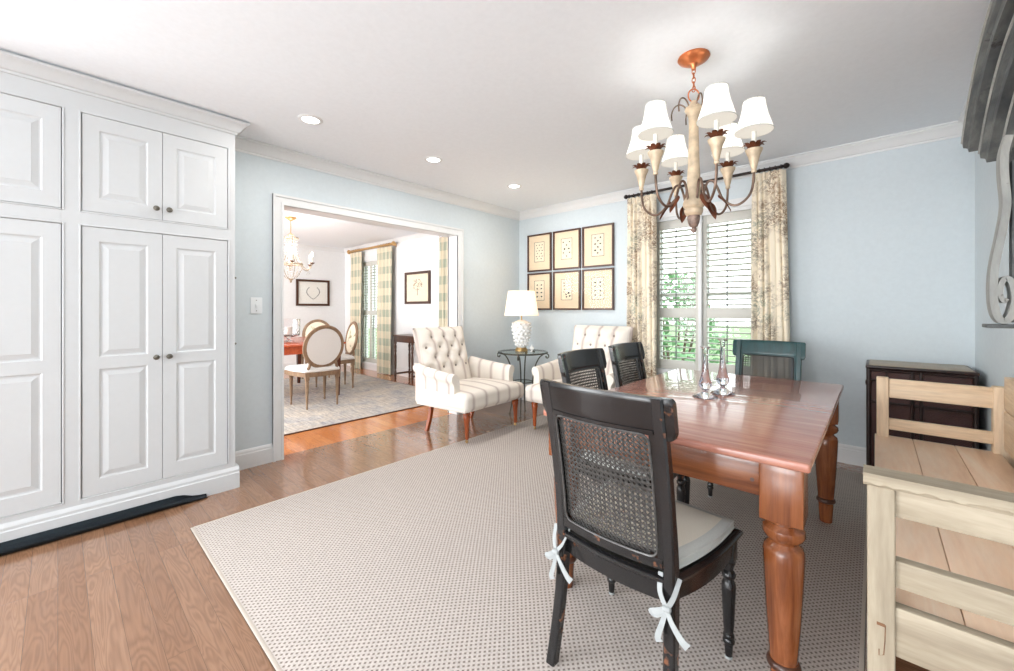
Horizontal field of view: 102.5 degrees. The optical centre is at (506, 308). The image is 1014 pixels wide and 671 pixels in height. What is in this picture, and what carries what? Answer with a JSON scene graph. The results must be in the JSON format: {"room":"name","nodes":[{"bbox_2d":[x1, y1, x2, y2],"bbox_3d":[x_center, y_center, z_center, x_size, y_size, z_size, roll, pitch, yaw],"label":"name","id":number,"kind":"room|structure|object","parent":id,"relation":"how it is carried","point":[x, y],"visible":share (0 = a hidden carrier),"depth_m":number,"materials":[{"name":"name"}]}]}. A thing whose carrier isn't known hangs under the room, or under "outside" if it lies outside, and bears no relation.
{"room":"dining room","nodes":[
{"label":"dining room","id":0,"kind":"room"},
{"bbox_2d":[284,247,344,363],"bbox_3d":[-5.163,-0.027,6.828,0.140,2.440,5.269,0,0,42],"label":"wall","id":1,"kind":"structure","parent":0,"point":[328,265],"depth_m":8.23,"materials":[{"name":"white paint"}]},
{"bbox_2d":[296,279,329,305],"bbox_3d":[-3.870,-0.312,8.127,0.029,0.520,0.650,0,0,42],"label":"framed picture","id":2,"kind":"object","parent":1,"relation":"attached to","point":[308,292],"visible":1,"depth_m":8.12},
{"bbox_2d":[284,362,343,369],"bbox_3d":[-5.105,1.122,6.775,0.016,0.142,4.989,0,0,42],"label":"baseboard","id":3,"kind":"structure","parent":1,"relation":"attached to","point":[286,364],"depth_m":7.81,"materials":[{"name":"paint"}]},
{"bbox_2d":[284,242,344,252],"bbox_3d":[-5.085,-1.216,6.757,0.070,0.078,4.989,0,0,42],"label":"trim","id":4,"kind":"structure","parent":1,"relation":"attached to","point":[302,246],"depth_m":8.18,"materials":[{"name":"paint"}]},
{"bbox_2d":[235,151,518,450],"bbox_3d":[-2.849,-0.027,2.101,0.070,2.440,8.889,0,0,42],"label":"wall","id":5,"kind":"structure","parent":0,"point":[491,241],"depth_m":3.32,"materials":[{"name":"paint"}]},
{"bbox_2d":[235,126,247,138],"bbox_3d":[-1.884,-1.202,2.823,0.391,0.090,0.070,0,0,42],"label":"trim","id":6,"kind":"structure","parent":5,"relation":"attached to","point":[238,134],"depth_m":2.79,"materials":[{"name":"paint"}]},
{"bbox_2d":[235,443,272,469],"bbox_3d":[-1.935,1.122,3.046,0.016,0.142,0.331,0,0,42],"label":"baseboard","id":7,"kind":"structure","parent":5,"relation":"attached to","point":[260,455],"depth_m":3.07,"materials":[{"name":"paint"}]},
{"bbox_2d":[250,297,261,313],"bbox_3d":[-1.900,-0.022,3.086,0.014,0.124,0.080,0,0,42],"label":"light switch","id":8,"kind":"object","parent":5,"relation":"attached to","point":[255,302],"visible":1,"depth_m":3.08,"materials":[{"name":"white plastic"}]},
{"bbox_2d":[272,193,463,461],"bbox_3d":[-1.223,0.148,3.948,0.192,2.089,1.967,0,0,42],"label":"trim","id":9,"kind":"structure","parent":5,"relation":"attached to","point":[280,202],"depth_m":3.36,"materials":[{"name":"paint"}]},
{"bbox_2d":[235,136,519,220],"bbox_3d":[-0.914,-1.203,4.122,0.085,0.088,3.296,0,0,42],"label":"trim","id":10,"kind":"structure","parent":5,"relation":"attached to","point":[242,144],"depth_m":3.65,"materials":[{"name":"paint"}]},
{"bbox_2d":[439,236,447,326],"bbox_3d":[-0.951,0.011,6.240,0.270,2.340,0.075,0,0,42],"label":"plaid curtain","id":11,"kind":"object","parent":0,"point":[443,241],"visible":0.53,"depth_m":6.23,"materials":[{"name":"beige fabric"}]},
{"bbox_2d":[0,365,929,670],"bbox_3d":[-3.148,1.243,2.372,9.110,0.100,9.169,0,0,42],"label":"floor","id":12,"kind":"structure","parent":0,"point":[142,593],"depth_m":1.81,"materials":[{"name":"brown wood"}]},
{"bbox_2d":[0,71,71,542],"bbox_3d":[-2.679,-0.026,1.974,0.353,2.438,0.770,0,0,42],"label":"tall cabinet","id":13,"kind":"object","parent":12,"relation":"on","point":[36,117],"visible":0.98,"depth_m":2.06,"materials":[{"name":"paint"}]},
{"bbox_2d":[0,494,207,555],"bbox_3d":[-2.324,1.164,2.086,0.044,0.057,1.292,0,0,42],"label":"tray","id":14,"kind":"object","parent":12,"relation":"on","point":[26,542],"visible":1,"depth_m":2.19,"materials":[{"name":"black paint"}]},
{"bbox_2d":[72,91,239,523],"bbox_3d":[-2.163,-0.026,2.543,0.353,2.438,0.765,0,0,42],"label":"tall cabinet","id":15,"kind":"object","parent":12,"relation":"on","point":[153,194],"visible":1,"depth_m":2.39,"materials":[{"name":"paint"}]},
{"bbox_2d":[284,371,424,435],"bbox_3d":[-2.885,1.188,5.380,3.300,0.010,3.220,0,0,42],"label":"area rug","id":16,"kind":"object","parent":12,"relation":"on","point":[370,396],"visible":0.27,"depth_m":5.18,"materials":[{"name":"grey fabric"}]},
{"bbox_2d":[284,325,343,409],"bbox_3d":[-2.350,0.690,5.010,0.547,0.987,0.550,0,0,42],"label":"chair","id":17,"kind":"object","parent":16,"relation":"on","point":[323,346],"visible":1,"depth_m":4.85,"materials":[{"name":"beige fabric"}]},
{"bbox_2d":[284,337,345,394],"bbox_3d":[-3.106,0.820,5.687,1.500,0.726,1.040,0,0,42],"label":"dining table","id":18,"kind":"object","parent":16,"relation":"on","point":[295,347],"visible":0.27,"depth_m":5.46,"materials":[{"name":"red wood"}]},
{"bbox_2d":[284,319,299,341],"bbox_3d":[-3.022,0.301,5.631,0.292,0.310,0.290,0,0,42],"label":"hurricane","id":19,"kind":"object","parent":18,"relation":"on","point":[291,326],"visible":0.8,"depth_m":5.53,"materials":[{"name":"clear glass"}]},
{"bbox_2d":[301,319,329,378],"bbox_3d":[-3.318,0.690,7.095,0.550,0.987,0.547,0,0,-22],"label":"chair","id":20,"kind":"object","parent":16,"relation":"on","point":[311,325],"visible":0.22,"depth_m":7.26,"materials":[{"name":"fabric"}]},
{"bbox_2d":[315,321,357,387],"bbox_3d":[-2.550,0.690,6.087,0.547,0.987,0.550,0,0,-39],"label":"chair","id":21,"kind":"object","parent":16,"relation":"on","point":[351,338],"visible":0.73,"depth_m":6.11,"materials":[{"name":"fabric"}]},
{"bbox_2d":[393,334,414,383],"bbox_3d":[-1.585,0.816,6.704,0.550,0.755,0.330,0,0,42],"label":"console table","id":22,"kind":"object","parent":12,"relation":"on","point":[404,338],"visible":0.77,"depth_m":6.71,"materials":[{"name":"brown wood"}]},
{"bbox_2d":[413,326,523,442],"bbox_3d":[-0.410,0.695,4.059,0.873,1.012,0.888,-1,-1,39],"label":"armchair","id":23,"kind":"object","parent":12,"relation":"on","point":[445,377],"visible":1,"depth_m":4.00,"materials":[{"name":"fabric"}]},
{"bbox_2d":[497,349,548,417],"bbox_3d":[0.177,0.838,4.582,0.568,0.714,0.568,0,0,-30],"label":"side table","id":24,"kind":"object","parent":12,"relation":"on","point":[500,351],"visible":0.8,"depth_m":4.54,"materials":[{"name":"metal"}]},
{"bbox_2d":[505,291,538,351],"bbox_3d":[0.163,0.143,4.582,0.384,0.676,0.384,0,0,42],"label":"table lamp","id":25,"kind":"object","parent":24,"relation":"on","point":[519,303],"visible":1,"depth_m":4.48,"materials":[{"name":"white ceramic"}]},
{"bbox_2d":[190,415,866,670],"bbox_3d":[0.435,1.188,2.542,2.714,0.010,3.394,0,0,42],"label":"area rug","id":26,"kind":"object","parent":12,"relation":"on","point":[434,560],"visible":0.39,"depth_m":1.77,"materials":[{"name":"carpet"}]},
{"bbox_2d":[525,325,635,428],"bbox_3d":[0.758,0.683,4.018,0.888,0.999,0.844,0,0,40],"label":"armchair","id":27,"kind":"object","parent":26,"relation":"on","point":[585,336],"visible":0.37,"depth_m":4.14,"materials":[{"name":"fabric"}]},
{"bbox_2d":[557,348,685,502],"bbox_3d":[0.586,0.708,2.104,0.551,0.950,0.521,0,0,42],"label":"dining chair","id":28,"kind":"object","parent":26,"relation":"on","point":[573,361],"visible":0.25,"depth_m":2.22,"materials":[{"name":"black wood"}]},
{"bbox_2d":[592,451,644,467],"bbox_3d":[0.620,0.729,2.070,0.406,0.039,0.469,0,0,42],"label":"seat cushion","id":29,"kind":"object","parent":28,"relation":"on","point":[592,451],"depth_m":1.91,"materials":[{"name":"fabric"}]},
{"bbox_2d":[540,379,742,670],"bbox_3d":[0.431,0.708,1.373,0.521,0.950,0.552,0,0,44],"label":"dining chair","id":30,"kind":"object","parent":26,"relation":"on","point":[657,545],"visible":1,"depth_m":1.21,"materials":[{"name":"black wood"}]},
{"bbox_2d":[580,482,721,546],"bbox_3d":[0.466,0.729,1.405,0.469,0.039,0.406,0,0,44],"label":"seat cushion","id":31,"kind":"object","parent":30,"relation":"on","point":[696,527],"depth_m":1.34,"materials":[{"name":"fabric"}]},
{"bbox_2d":[608,342,713,503],"bbox_3d":[0.960,0.708,2.547,0.551,0.950,0.521,0,0,42],"label":"dining chair","id":32,"kind":"object","parent":26,"relation":"on","point":[620,353],"visible":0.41,"depth_m":2.69,"materials":[{"name":"black wood"}]},
{"bbox_2d":[543,369,843,670],"bbox_3d":[1.029,0.807,2.021,0.922,0.752,1.593,0,0,42],"label":"dining table","id":33,"kind":"object","parent":26,"relation":"on","point":[765,439],"visible":0.73,"depth_m":1.37,"materials":[{"name":"brown wood"}]},
{"bbox_2d":[693,346,717,399],"bbox_3d":[0.962,0.308,1.973,0.112,0.246,0.112,0,0,42],"label":"glass candlestick","id":34,"kind":"object","parent":33,"relation":"on","point":[705,383],"visible":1,"depth_m":1.96,"materials":[{"name":"clear glass"}]},
{"bbox_2d":[700,346,709,354],"bbox_3d":[0.962,0.205,1.973,0.050,0.041,0.050,0,0,42],"label":"cup","id":35,"kind":"object","parent":34,"relation":"on","point":[705,348],"depth_m":1.96,"materials":[{"name":"clear glass"}]},
{"bbox_2d":[711,339,734,395],"bbox_3d":[1.091,0.293,2.058,0.112,0.276,0.112,0,0,42],"label":"glass candlestick","id":36,"kind":"object","parent":33,"relation":"on","point":[722,378],"visible":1,"depth_m":2.04,"materials":[{"name":"clear glass"}]},
{"bbox_2d":[718,339,727,347],"bbox_3d":[1.091,0.178,2.058,0.050,0.046,0.050,0,0,42],"label":"cup","id":37,"kind":"object","parent":36,"relation":"on","point":[722,341],"depth_m":2.05,"materials":[{"name":"clear glass"}]},
{"bbox_2d":[715,339,805,484],"bbox_3d":[1.730,0.708,2.762,0.521,0.950,0.551,0,0,42],"label":"dining chair","id":38,"kind":"object","parent":26,"relation":"on","point":[794,351],"visible":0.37,"depth_m":2.93,"materials":[{"name":"wood"}]},
{"bbox_2d":[865,359,979,465],"bbox_3d":[2.744,0.780,2.724,0.513,0.805,0.412,0,0,42],"label":"cabinet","id":39,"kind":"object","parent":12,"relation":"on","point":[964,416],"visible":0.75,"depth_m":2.59,"materials":[{"name":"brown wood"}]},
{"bbox_2d":[863,376,1013,670],"bbox_3d":[1.627,0.757,1.452,0.506,0.872,1.782,0,0,42],"label":"bench","id":40,"kind":"object","parent":12,"relation":"on","point":[940,517],"visible":1,"depth_m":0.94,"materials":[{"name":"beige wood"}]},
{"bbox_2d":[0,0,989,248],"bbox_3d":[-3.148,-1.307,2.372,9.110,0.120,9.169,0,0,42],"label":"ceiling","id":41,"kind":"structure","parent":0,"point":[547,98],"depth_m":2.15,"materials":[{"name":"paint"}]},
{"bbox_2d":[0,49,249,134],"bbox_3d":[-2.273,-1.202,2.155,0.070,0.090,1.583,0,0,42],"label":"trim","id":42,"kind":"structure","parent":41,"relation":"attached to","point":[10,63],"depth_m":2.25,"materials":[{"name":"paint"}]},
{"bbox_2d":[284,216,313,282],"bbox_3d":[-2.958,-0.797,5.567,0.623,0.900,0.632,0,0,42],"label":"chandelier","id":43,"kind":"object","parent":41,"relation":"hanging from","point":[290,256],"visible":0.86,"depth_m":5.56,"materials":[{"name":"gold metal"}]},
{"bbox_2d":[297,114,322,124],"bbox_3d":[-1.297,-1.244,2.685,0.152,0.006,0.152,0,0,42],"label":"recessed light","id":44,"kind":"object","parent":41,"relation":"in","point":[305,118],"visible":1,"depth_m":2.68,"materials":[{"name":"paint"}]},
{"bbox_2d":[424,156,442,162],"bbox_3d":[-0.616,-1.244,3.406,0.152,0.006,0.152,0,0,42],"label":"recessed light","id":45,"kind":"object","parent":41,"relation":"in","point":[432,159],"visible":1,"depth_m":3.40,"materials":[{"name":"paint"}]},
{"bbox_2d":[507,184,521,188],"bbox_3d":[0.075,-1.244,4.143,0.152,0.006,0.152,0,0,42],"label":"recessed light","id":46,"kind":"object","parent":41,"relation":"in","point":[514,186],"visible":1,"depth_m":4.14,"materials":[{"name":"paint"}]},
{"bbox_2d":[626,48,774,232],"bbox_3d":[0.927,-0.824,2.020,0.667,0.846,0.636,0,0,42],"label":"chandelier","id":47,"kind":"object","parent":41,"relation":"hanging from","point":[717,111],"visible":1,"depth_m":1.95,"materials":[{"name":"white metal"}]},
{"bbox_2d":[368,324,750,364],"bbox_3d":[11.140,1.518,19.747,50.000,0.050,35.771,0,0,42],"label":"lawn","id":48,"kind":"structure","parent":0,"point":[739,330],"depth_m":21.65,"materials":[{"name":"green plant"}]},
{"bbox_2d":[663,271,731,363],"bbox_3d":[2.698,0.452,6.493,1.547,2.095,1.579,0,0,42],"label":"shrub","id":49,"kind":"object","parent":48,"relation":"on","point":[684,275],"visible":0.2,"depth_m":6.23,"materials":[{"name":"green plant"}]},
{"bbox_2d":[345,136,974,447],"bbox_3d":[-0.117,-0.027,5.718,8.830,2.440,0.140,0,0,42],"label":"wall","id":50,"kind":"structure","parent":0,"point":[881,245],"depth_m":3.11,"materials":[{"name":"blue paint"}]},
{"bbox_2d":[361,255,376,366],"bbox_3d":[-2.647,0.066,7.996,0.810,2.175,0.160,0,0,42],"label":"window","id":51,"kind":"structure","parent":50,"relation":"in","point":[367,261],"depth_m":8.02,"materials":[{"name":"paint"}]},
{"bbox_2d":[347,241,396,253],"bbox_3d":[-2.595,-1.146,7.770,1.704,0.094,0.143,0,0,42],"label":"curtain rod","id":52,"kind":"object","parent":50,"relation":"attached to","point":[393,243],"visible":0.86,"depth_m":7.62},
{"bbox_2d":[350,249,361,368],"bbox_3d":[-3.011,0.001,8.106,0.410,2.360,0.073,0,0,42],"label":"plaid curtain","id":53,"kind":"object","parent":52,"relation":"hanging from","point":[356,258],"visible":0.85,"depth_m":8.04,"materials":[{"name":"beige fabric"}]},
{"bbox_2d":[377,244,391,374],"bbox_3d":[-2.237,0.001,7.405,0.480,2.360,0.073,0,0,42],"label":"plaid curtain","id":54,"kind":"object","parent":52,"relation":"hanging from","point":[384,254],"visible":0.98,"depth_m":7.37,"materials":[{"name":"beige fabric"}]},
{"bbox_2d":[347,361,414,378],"bbox_3d":[-1.695,1.122,7.042,4.713,0.142,0.016,0,0,42],"label":"baseboard","id":55,"kind":"structure","parent":50,"relation":"attached to","point":[398,369],"depth_m":7.38,"materials":[{"name":"paint"}]},
{"bbox_2d":[344,233,434,252],"bbox_3d":[-1.713,-1.216,7.022,4.713,0.078,0.070,0,0,42],"label":"trim","id":56,"kind":"structure","parent":50,"relation":"attached to","point":[419,235],"depth_m":7.26,"materials":[{"name":"paint"}]},
{"bbox_2d":[404,270,430,303],"bbox_3d":[-1.516,-0.349,6.869,0.710,0.545,0.029,0,0,42],"label":"framed picture","id":57,"kind":"object","parent":50,"relation":"attached to","point":[417,285],"visible":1,"depth_m":6.86,"materials":[{"name":"paper"}]},
{"bbox_2d":[527,272,551,309],"bbox_3d":[0.408,-0.215,5.130,0.373,0.464,0.025,0,0,42],"label":"framed print","id":58,"kind":"object","parent":50,"relation":"attached to","point":[541,283],"visible":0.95,"depth_m":5.10,"materials":[{"name":"paper"}]},
{"bbox_2d":[527,232,551,271],"bbox_3d":[0.408,-0.702,5.130,0.373,0.470,0.025,0,0,42],"label":"framed print","id":59,"kind":"object","parent":50,"relation":"attached to","point":[539,246],"visible":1,"depth_m":5.13,"materials":[{"name":"paper"}]},
{"bbox_2d":[553,270,580,309],"bbox_3d":[0.710,-0.215,4.855,0.384,0.464,0.025,0,0,42],"label":"framed print","id":60,"kind":"object","parent":50,"relation":"attached to","point":[566,284],"visible":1,"depth_m":4.85,"materials":[{"name":"paper"}]},
{"bbox_2d":[553,228,580,269],"bbox_3d":[0.710,-0.702,4.855,0.384,0.470,0.025,0,0,42],"label":"framed print","id":61,"kind":"object","parent":50,"relation":"attached to","point":[566,243],"visible":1,"depth_m":4.85,"materials":[{"name":"paper"}]},
{"bbox_2d":[582,267,613,309],"bbox_3d":[1.021,-0.215,4.574,0.395,0.464,0.025,0,0,42],"label":"framed print","id":62,"kind":"object","parent":50,"relation":"attached to","point":[597,284],"visible":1,"depth_m":4.57,"materials":[{"name":"paper"}]},
{"bbox_2d":[582,222,613,267],"bbox_3d":[1.021,-0.702,4.574,0.395,0.470,0.025,0,0,42],"label":"framed print","id":63,"kind":"object","parent":50,"relation":"attached to","point":[597,240],"visible":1,"depth_m":4.57,"materials":[{"name":"paper"}]},
{"bbox_2d":[592,233,603,256],"bbox_3d":[1.020,-0.712,4.574,0.156,0.250,0.002,0,0,42],"label":"print","id":64,"kind":"object","parent":63,"relation":"attached to","point":[597,238],"depth_m":4.57},
{"bbox_2d":[519,395,865,466],"bbox_3d":[1.629,1.122,4.031,3.977,0.142,0.016,0,0,42],"label":"baseboard","id":65,"kind":"structure","parent":50,"relation":"attached to","point":[848,454],"depth_m":3.11,"materials":[{"name":"paint"}]},
{"bbox_2d":[656,196,751,375],"bbox_3d":[1.879,-0.144,3.896,1.089,1.675,0.160,0,0,42],"label":"window","id":66,"kind":"structure","parent":50,"relation":"in","point":[701,312],"depth_m":3.86,"materials":[{"name":"paint"}]},
{"bbox_2d":[624,163,789,198],"bbox_3d":[1.786,-1.151,3.812,1.444,0.074,0.127,0,0,42],"label":"curtain rod","id":67,"kind":"object","parent":50,"relation":"attached to","point":[785,165],"visible":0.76,"depth_m":3.56,"materials":[{"name":"metal"}]},
{"bbox_2d":[627,190,656,380],"bbox_3d":[1.367,-0.001,4.136,0.318,2.364,0.067,0,0,42],"label":"curtain","id":68,"kind":"object","parent":67,"relation":"hanging from","point":[641,226],"visible":0.73,"depth_m":4.10,"materials":[{"name":"fabric"}]},
{"bbox_2d":[751,164,789,379],"bbox_3d":[2.199,-0.001,3.382,0.293,2.364,0.067,0,0,42],"label":"curtain","id":69,"kind":"object","parent":67,"relation":"hanging from","point":[770,310],"visible":0.69,"depth_m":3.38,"materials":[{"name":"fabric"}]},
{"bbox_2d":[519,120,962,220],"bbox_3d":[1.606,-1.203,4.005,3.977,0.088,0.085,0,0,42],"label":"trim","id":70,"kind":"structure","parent":50,"relation":"attached to","point":[953,129],"depth_m":3.24,"materials":[{"name":"paint"}]},
{"bbox_2d":[975,151,1013,450],"bbox_3d":[0.223,-0.027,-0.588,0.140,2.440,9.029,0,0,42],"label":"wall","id":71,"kind":"structure","parent":0,"point":[994,347],"depth_m":2.40,"materials":[{"name":"blue paint"}]},
{"bbox_2d":[958,101,966,123],"bbox_3d":[0.093,-1.203,-0.564,0.085,0.088,8.889,0,0,42],"label":"trim","id":72,"kind":"structure","parent":71,"relation":"attached to","point":[961,118],"depth_m":2.61,"materials":[{"name":"paint"}]},
{"bbox_2d":[961,0,1013,328],"bbox_3d":[1.805,-0.548,1.387,0.167,1.259,1.728,0,0,42],"label":"wall ornament","id":73,"kind":"object","parent":71,"relation":"attached to","point":[988,125],"visible":1,"depth_m":1.69,"materials":[{"name":"grey metal"}]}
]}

